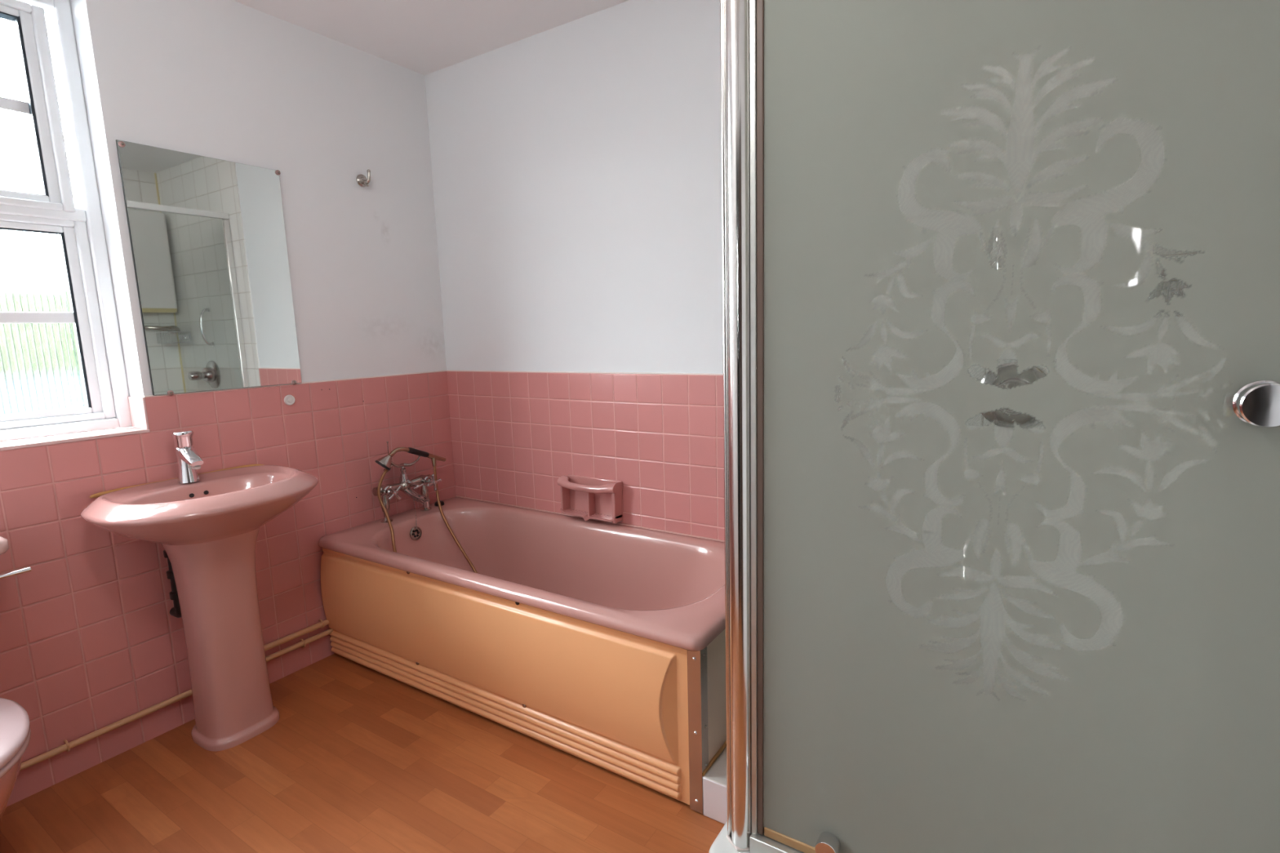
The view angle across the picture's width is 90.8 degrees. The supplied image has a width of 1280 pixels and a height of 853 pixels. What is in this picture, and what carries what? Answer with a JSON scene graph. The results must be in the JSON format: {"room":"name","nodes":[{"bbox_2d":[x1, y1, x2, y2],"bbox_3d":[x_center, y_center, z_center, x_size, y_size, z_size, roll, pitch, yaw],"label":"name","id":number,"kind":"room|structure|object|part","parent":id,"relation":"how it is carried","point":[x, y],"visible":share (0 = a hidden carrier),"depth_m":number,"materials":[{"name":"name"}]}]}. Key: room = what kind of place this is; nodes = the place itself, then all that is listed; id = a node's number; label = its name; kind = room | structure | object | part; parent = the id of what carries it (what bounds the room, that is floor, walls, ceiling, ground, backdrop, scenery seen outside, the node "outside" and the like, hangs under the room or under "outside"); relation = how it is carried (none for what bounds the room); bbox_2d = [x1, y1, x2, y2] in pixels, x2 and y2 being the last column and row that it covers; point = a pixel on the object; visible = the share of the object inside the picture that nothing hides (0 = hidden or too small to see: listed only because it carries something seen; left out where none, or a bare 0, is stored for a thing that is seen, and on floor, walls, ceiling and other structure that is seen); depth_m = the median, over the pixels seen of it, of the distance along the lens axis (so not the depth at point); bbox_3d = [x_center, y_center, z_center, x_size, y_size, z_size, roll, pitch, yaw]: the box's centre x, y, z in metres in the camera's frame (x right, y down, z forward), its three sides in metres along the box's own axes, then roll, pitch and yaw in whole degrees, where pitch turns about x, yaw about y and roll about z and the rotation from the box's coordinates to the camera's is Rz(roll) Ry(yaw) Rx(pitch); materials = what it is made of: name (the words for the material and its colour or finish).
{"room":"bathroom","nodes":[
{"label":"bathroom","id":0,"kind":"room"},
{"bbox_2d":[0,0,455,807],"bbox_3d":[-1.603,-0.209,2.087,0.259,2.385,2.406,4,10,32],"label":"wall","id":1,"kind":"structure","parent":0,"point":[91,641],"depth_m":2.16,"materials":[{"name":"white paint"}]},
{"bbox_2d":[0,0,132,442],"bbox_3d":[-1.915,-0.566,1.598,0.076,1.269,0.877,4,10,32],"label":"window","id":2,"kind":"structure","parent":1,"relation":"in","point":[80,230],"depth_m":1.86,"materials":[{"name":"white plastic"}]},
{"bbox_3d":[-1.933,-0.866,1.549,0.006,0.486,0.657,4,10,32],"label":"pane","id":3,"kind":"part","parent":2,"relation":"part of","materials":[{"name":"clear glass"}]},
{"bbox_3d":[-1.926,-0.865,1.544,0.071,0.560,0.765,4,10,32],"label":"sash","id":4,"kind":"part","parent":2,"relation":"part of","materials":[{"name":"white plastic"}]},
{"bbox_3d":[-1.911,-0.271,1.645,0.006,0.531,0.693,4,10,32],"label":"pane","id":5,"kind":"part","parent":2,"relation":"part of","materials":[{"name":"clear glass"}]},
{"bbox_3d":[-1.912,-0.271,1.646,0.053,0.605,0.801,4,10,32],"label":"sash","id":6,"kind":"part","parent":2,"relation":"part of","materials":[{"name":"white plastic"}]},
{"bbox_2d":[163,550,181,617],"bbox_3d":[-1.493,0.490,2.027,0.076,0.265,0.048,4,10,32],"label":"pipe","id":7,"kind":"object","parent":1,"relation":"attached to","point":[175,611],"visible":0.45,"depth_m":2.01,"materials":[{"name":"black plastic"}]},
{"bbox_2d":[19,628,333,771],"bbox_3d":[-1.654,0.928,1.863,0.031,0.038,1.615,4,10,32],"label":"pipe","id":8,"kind":"object","parent":1,"relation":"attached to","point":[68,745],"visible":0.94,"depth_m":1.96,"materials":[{"name":"metal"}]},
{"bbox_2d":[115,139,302,395],"bbox_3d":[-1.407,-0.505,2.121,0.019,0.766,0.476,4,10,32],"label":"mirror","id":9,"kind":"object","parent":1,"relation":"attached to","point":[207,235],"visible":1,"depth_m":2.09,"materials":[{"name":"grey mirror"}]},
{"bbox_2d":[284,395,294,405],"bbox_3d":[-1.295,-0.098,2.336,0.011,0.039,0.039,4,10,32],"label":"wall cap","id":10,"kind":"object","parent":1,"relation":"attached to","point":[289,400],"visible":1,"depth_m":2.33,"materials":[{"name":"white plastic"}]},
{"bbox_2d":[263,619,328,651],"bbox_3d":[-1.322,0.795,2.371,0.031,0.038,0.355,4,10,32],"label":"pipe","id":11,"kind":"object","parent":1,"relation":"attached to","point":[321,624],"visible":0.79,"depth_m":2.39,"materials":[{"name":"beige metal"}]},
{"bbox_2d":[355,168,370,186],"bbox_3d":[-1.095,-0.991,2.523,0.058,0.064,0.048,4,10,32],"label":"robe hook","id":12,"kind":"object","parent":1,"relation":"attached to","point":[362,180],"visible":1,"depth_m":2.52,"materials":[{"name":"silver metal"}]},
{"bbox_3d":[-1.110,-0.988,2.534,0.021,0.048,0.048,4,10,32],"label":"wall plate","id":13,"kind":"part","parent":12,"relation":"part of","materials":[{"name":"silver metal"}]},
{"bbox_3d":[-1.089,-0.990,2.520,0.046,0.064,0.016,4,10,32],"label":"hook arm","id":14,"kind":"part","parent":12,"relation":"part of","materials":[{"name":"silver metal"}]},
{"bbox_2d":[0,653,724,852],"bbox_3d":[-0.400,1.107,1.474,3.100,0.100,2.510,4,10,32],"label":"floor","id":15,"kind":"structure","parent":0,"point":[357,757],"depth_m":1.76,"materials":[{"name":"brown wood"}]},
{"bbox_2d":[0,536,31,821],"bbox_3d":[-1.573,0.706,1.359,0.678,0.793,0.525,4,10,32],"label":"toilet","id":16,"kind":"object","parent":15,"relation":"on","point":[15,725],"visible":1,"depth_m":1.35,"materials":[{"name":"pink ceramic"}]},
{"bbox_3d":[-1.785,0.323,1.417,0.216,0.041,0.501,4,10,32],"label":"cistern lid","id":17,"kind":"part","parent":16,"relation":"part of","materials":[{"name":"pink ceramic"}]},
{"bbox_3d":[-1.547,0.905,1.351,0.578,0.400,0.368,4,10,32],"label":"bowl","id":18,"kind":"part","parent":16,"relation":"part of","materials":[{"name":"pink ceramic"}]},
{"bbox_3d":[-1.498,0.680,1.282,0.472,0.024,0.382,4,10,32],"label":"lid","id":19,"kind":"part","parent":16,"relation":"part of","materials":[{"name":"pink plastic"}]},
{"bbox_3d":[-1.498,0.702,1.284,0.465,0.018,0.380,4,10,32],"label":"seat","id":20,"kind":"part","parent":16,"relation":"part of","materials":[{"name":"pink plastic"}]},
{"bbox_3d":[-1.582,0.371,1.543,0.026,0.022,0.134,4,10,32],"label":"flush lever","id":21,"kind":"part","parent":16,"relation":"part of","materials":[{"name":"silver metal"}]},
{"bbox_2d":[80,464,318,751],"bbox_3d":[-1.296,0.584,1.999,0.447,0.828,0.598,4,10,32],"label":"basin","id":22,"kind":"object","parent":15,"relation":"on","point":[207,528],"visible":0.98,"depth_m":1.95,"materials":[{"name":"pink ceramic"}]},
{"bbox_2d":[171,431,203,483],"bbox_3d":[-1.432,0.096,2.004,0.112,0.164,0.060,4,10,32],"label":"tap","id":23,"kind":"object","parent":22,"relation":"on","point":[188,460],"visible":1,"depth_m":2.00,"materials":[{"name":"silver metal"}]},
{"bbox_3d":[-1.452,0.040,2.008,0.062,0.053,0.060,4,10,32],"label":"lever","id":24,"kind":"part","parent":23,"relation":"part of","materials":[{"name":"silver metal"}]},
{"bbox_3d":[-1.421,0.093,1.997,0.086,0.059,0.045,4,10,32],"label":"spout","id":25,"kind":"part","parent":23,"relation":"part of","materials":[{"name":"silver metal"}]},
{"bbox_3d":[-1.304,0.279,1.953,0.447,0.205,0.598,4,10,32],"label":"bowl","id":26,"kind":"part","parent":22,"relation":"part of","materials":[{"name":"pink ceramic"}]},
{"bbox_2d":[318,495,726,813],"bbox_3d":[-0.363,0.671,2.327,1.674,0.495,0.706,4,10,32],"label":"bathtub","id":27,"kind":"object","parent":15,"relation":"on","point":[601,643],"visible":1,"depth_m":2.05,"materials":[{"name":"pink ceramic"}]},
{"bbox_2d":[372,441,441,529],"bbox_3d":[-0.966,0.243,2.679,0.164,0.376,0.282,4,10,32],"label":"mixer","id":28,"kind":"object","parent":27,"relation":"on","point":[405,484],"visible":0.96,"depth_m":2.68,"materials":[{"name":"silver metal"}]},
{"bbox_3d":[-1.005,0.273,2.591,0.019,0.068,0.067,4,10,32],"label":"cross handle","id":29,"kind":"part","parent":28,"relation":"part of","materials":[{"name":"silver metal"}]},
{"bbox_3d":[-0.952,0.368,2.675,0.008,0.129,0.044,-5,9,-22],"label":"chain","id":30,"kind":"part","parent":28,"relation":"part of","materials":[{"name":"silver metal"}]},
{"bbox_3d":[-0.952,0.299,2.685,0.140,0.080,0.035,3,10,28],"label":"spout","id":31,"kind":"part","parent":28,"relation":"part of","materials":[{"name":"silver metal"}]},
{"bbox_2d":[374,447,477,573],"bbox_3d":[-0.827,0.434,2.592,0.344,0.681,0.509,-10,12,-43],"label":"shower","id":32,"kind":"object","parent":28,"relation":"hanging from","point":[385,461],"visible":0.56,"depth_m":2.67,"materials":[{"name":"silver metal"}]},
{"bbox_3d":[-0.897,0.245,2.757,0.019,0.078,0.078,4,10,32],"label":"cross handle","id":33,"kind":"part","parent":28,"relation":"part of","materials":[{"name":"silver metal"}]},
{"bbox_3d":[-0.950,0.453,2.674,0.018,0.058,0.058,4,10,32],"label":"overflow plate","id":34,"kind":"part","parent":27,"relation":"part of","materials":[{"name":"silver metal"}]},
{"bbox_2d":[434,500,444,506],"bbox_3d":[-0.915,0.350,2.879,0.044,0.017,0.044,4,10,32],"label":"plug","id":35,"kind":"object","parent":27,"relation":"on","point":[442,502],"visible":0.59,"depth_m":2.87,"materials":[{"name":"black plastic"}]},
{"bbox_3d":[0.334,0.683,1.891,0.008,0.343,0.678,4,10,32],"label":"panel","id":36,"kind":"part","parent":27,"relation":"part of","materials":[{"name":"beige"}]},
{"bbox_2d":[702,746,727,824],"bbox_3d":[0.401,0.913,1.886,0.129,0.112,0.686,4,10,32],"label":"ledge","id":37,"kind":"object","parent":15,"relation":"on","point":[714,781],"visible":0.23,"depth_m":1.62,"materials":[{"name":"tile"}]},
{"bbox_2d":[708,821,750,852],"bbox_3d":[0.780,0.944,1.495,0.929,0.148,0.933,4,10,32],"label":"shower tray","id":38,"kind":"object","parent":15,"relation":"on","point":[721,844],"visible":0.02,"depth_m":1.36,"materials":[{"name":"white ceramic"}]},
{"bbox_2d":[720,0,1279,852],"bbox_3d":[0.773,-0.056,1.348,0.922,1.872,0.907,4,10,32],"label":"shower enclosure","id":39,"kind":"object","parent":38,"relation":"on","point":[845,734],"visible":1,"depth_m":1.00,"materials":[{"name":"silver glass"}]},
{"bbox_3d":[0.190,-0.022,1.234,0.058,1.872,0.048,4,10,32],"label":"corner post","id":40,"kind":"part","parent":39,"relation":"part of","materials":[{"name":"silver metal"}]},
{"bbox_3d":[0.597,0.909,1.133,0.841,0.038,0.042,4,10,32],"label":"rail","id":41,"kind":"part","parent":39,"relation":"part of","materials":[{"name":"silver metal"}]},
{"bbox_3d":[0.416,-0.079,1.594,0.006,1.816,0.816,4,10,32],"label":"glass","id":42,"kind":"part","parent":39,"relation":"part of","materials":[{"name":"glass"}]},
{"bbox_3d":[0.830,-0.035,0.849,0.060,0.060,0.036,4,10,32],"label":"door knob","id":43,"kind":"part","parent":39,"relation":"part of","materials":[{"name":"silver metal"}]},
{"bbox_3d":[0.806,-0.028,0.813,0.060,0.060,0.036,4,10,32],"label":"door knob","id":44,"kind":"part","parent":39,"relation":"part of","materials":[{"name":"silver metal"}]},
{"bbox_2d":[233,0,628,75],"bbox_3d":[-0.471,-1.349,1.102,3.100,0.100,2.510,4,10,32],"label":"ceiling","id":45,"kind":"structure","parent":0,"point":[423,37],"depth_m":2.29,"materials":[{"name":"paint"}]},
{"bbox_2d":[424,0,1229,701],"bbox_3d":[0.317,-0.284,2.215,2.846,2.385,0.106,4,10,32],"label":"wall","id":46,"kind":"structure","parent":0,"point":[576,164],"depth_m":2.29,"materials":[{"name":"white paint"}]},
{"bbox_2d":[557,474,623,523],"bbox_3d":[-0.203,0.292,2.536,0.277,0.165,0.082,4,10,32],"label":"soap dish","id":47,"kind":"object","parent":46,"relation":"attached to","point":[588,498],"visible":1,"depth_m":2.54,"materials":[{"name":"pink ceramic"}]},
{"bbox_2d":[994,233,1004,301],"bbox_3d":[0.956,-0.389,1.680,0.030,0.250,0.064,4,10,32],"label":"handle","id":48,"kind":"object","parent":46,"relation":"attached to","point":[999,261],"visible":0.25,"depth_m":1.65,"materials":[{"name":"silver metal"}]},
{"bbox_2d":[980,362,1046,429],"bbox_3d":[0.985,-0.074,1.668,0.184,0.184,0.141,4,10,32],"label":"shower valve","id":49,"kind":"object","parent":46,"relation":"attached to","point":[1007,374],"visible":0.27,"depth_m":1.71,"materials":[{"name":"silver metal"}]},
{"bbox_3d":[0.970,-0.070,1.646,0.056,0.056,0.087,4,10,32],"label":"lever","id":50,"kind":"part","parent":49,"relation":"part of","materials":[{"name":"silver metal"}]},
{"bbox_2d":[1128,277,1185,311],"bbox_3d":[1.262,-0.305,1.457,0.212,0.076,0.127,4,10,32],"label":"basket","id":51,"kind":"object","parent":46,"relation":"attached to","point":[1167,294],"visible":0.17,"depth_m":1.51,"materials":[{"name":"silver metal"}]},
{"bbox_2d":[1160,260,1182,276],"bbox_3d":[1.235,-0.351,1.368,0.072,0.045,0.243,-1,9,7],"label":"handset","id":52,"kind":"object","parent":51,"relation":"on","point":[1162,273],"visible":0.02,"depth_m":1.47,"materials":[{"name":"silver metal"}]},
{"bbox_2d":[1226,408,1231,416],"bbox_3d":[0.818,-0.036,0.487,0.119,2.385,2.306,4,10,32],"label":"wall","id":53,"kind":"structure","parent":0,"point":[1228,412],"depth_m":1.49,"materials":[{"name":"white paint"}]},
{"label":"outside","id":54,"kind":"structure","parent":0,"visible":0},
{"bbox_2d":[0,375,85,414],"bbox_3d":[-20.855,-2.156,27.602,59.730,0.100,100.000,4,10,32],"label":"ground","id":55,"kind":"structure","parent":54,"point":[73,375],"depth_m":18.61,"materials":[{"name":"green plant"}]},
{"bbox_2d":[0,257,80,379],"bbox_3d":[-28.093,-5.285,30.559,3.129,5.655,44.000,4,10,32],"label":"hedge","id":56,"kind":"object","parent":55,"relation":"on","point":[38,258],"visible":0.04,"depth_m":29.08,"materials":[{"name":"green plant"}]}
]}

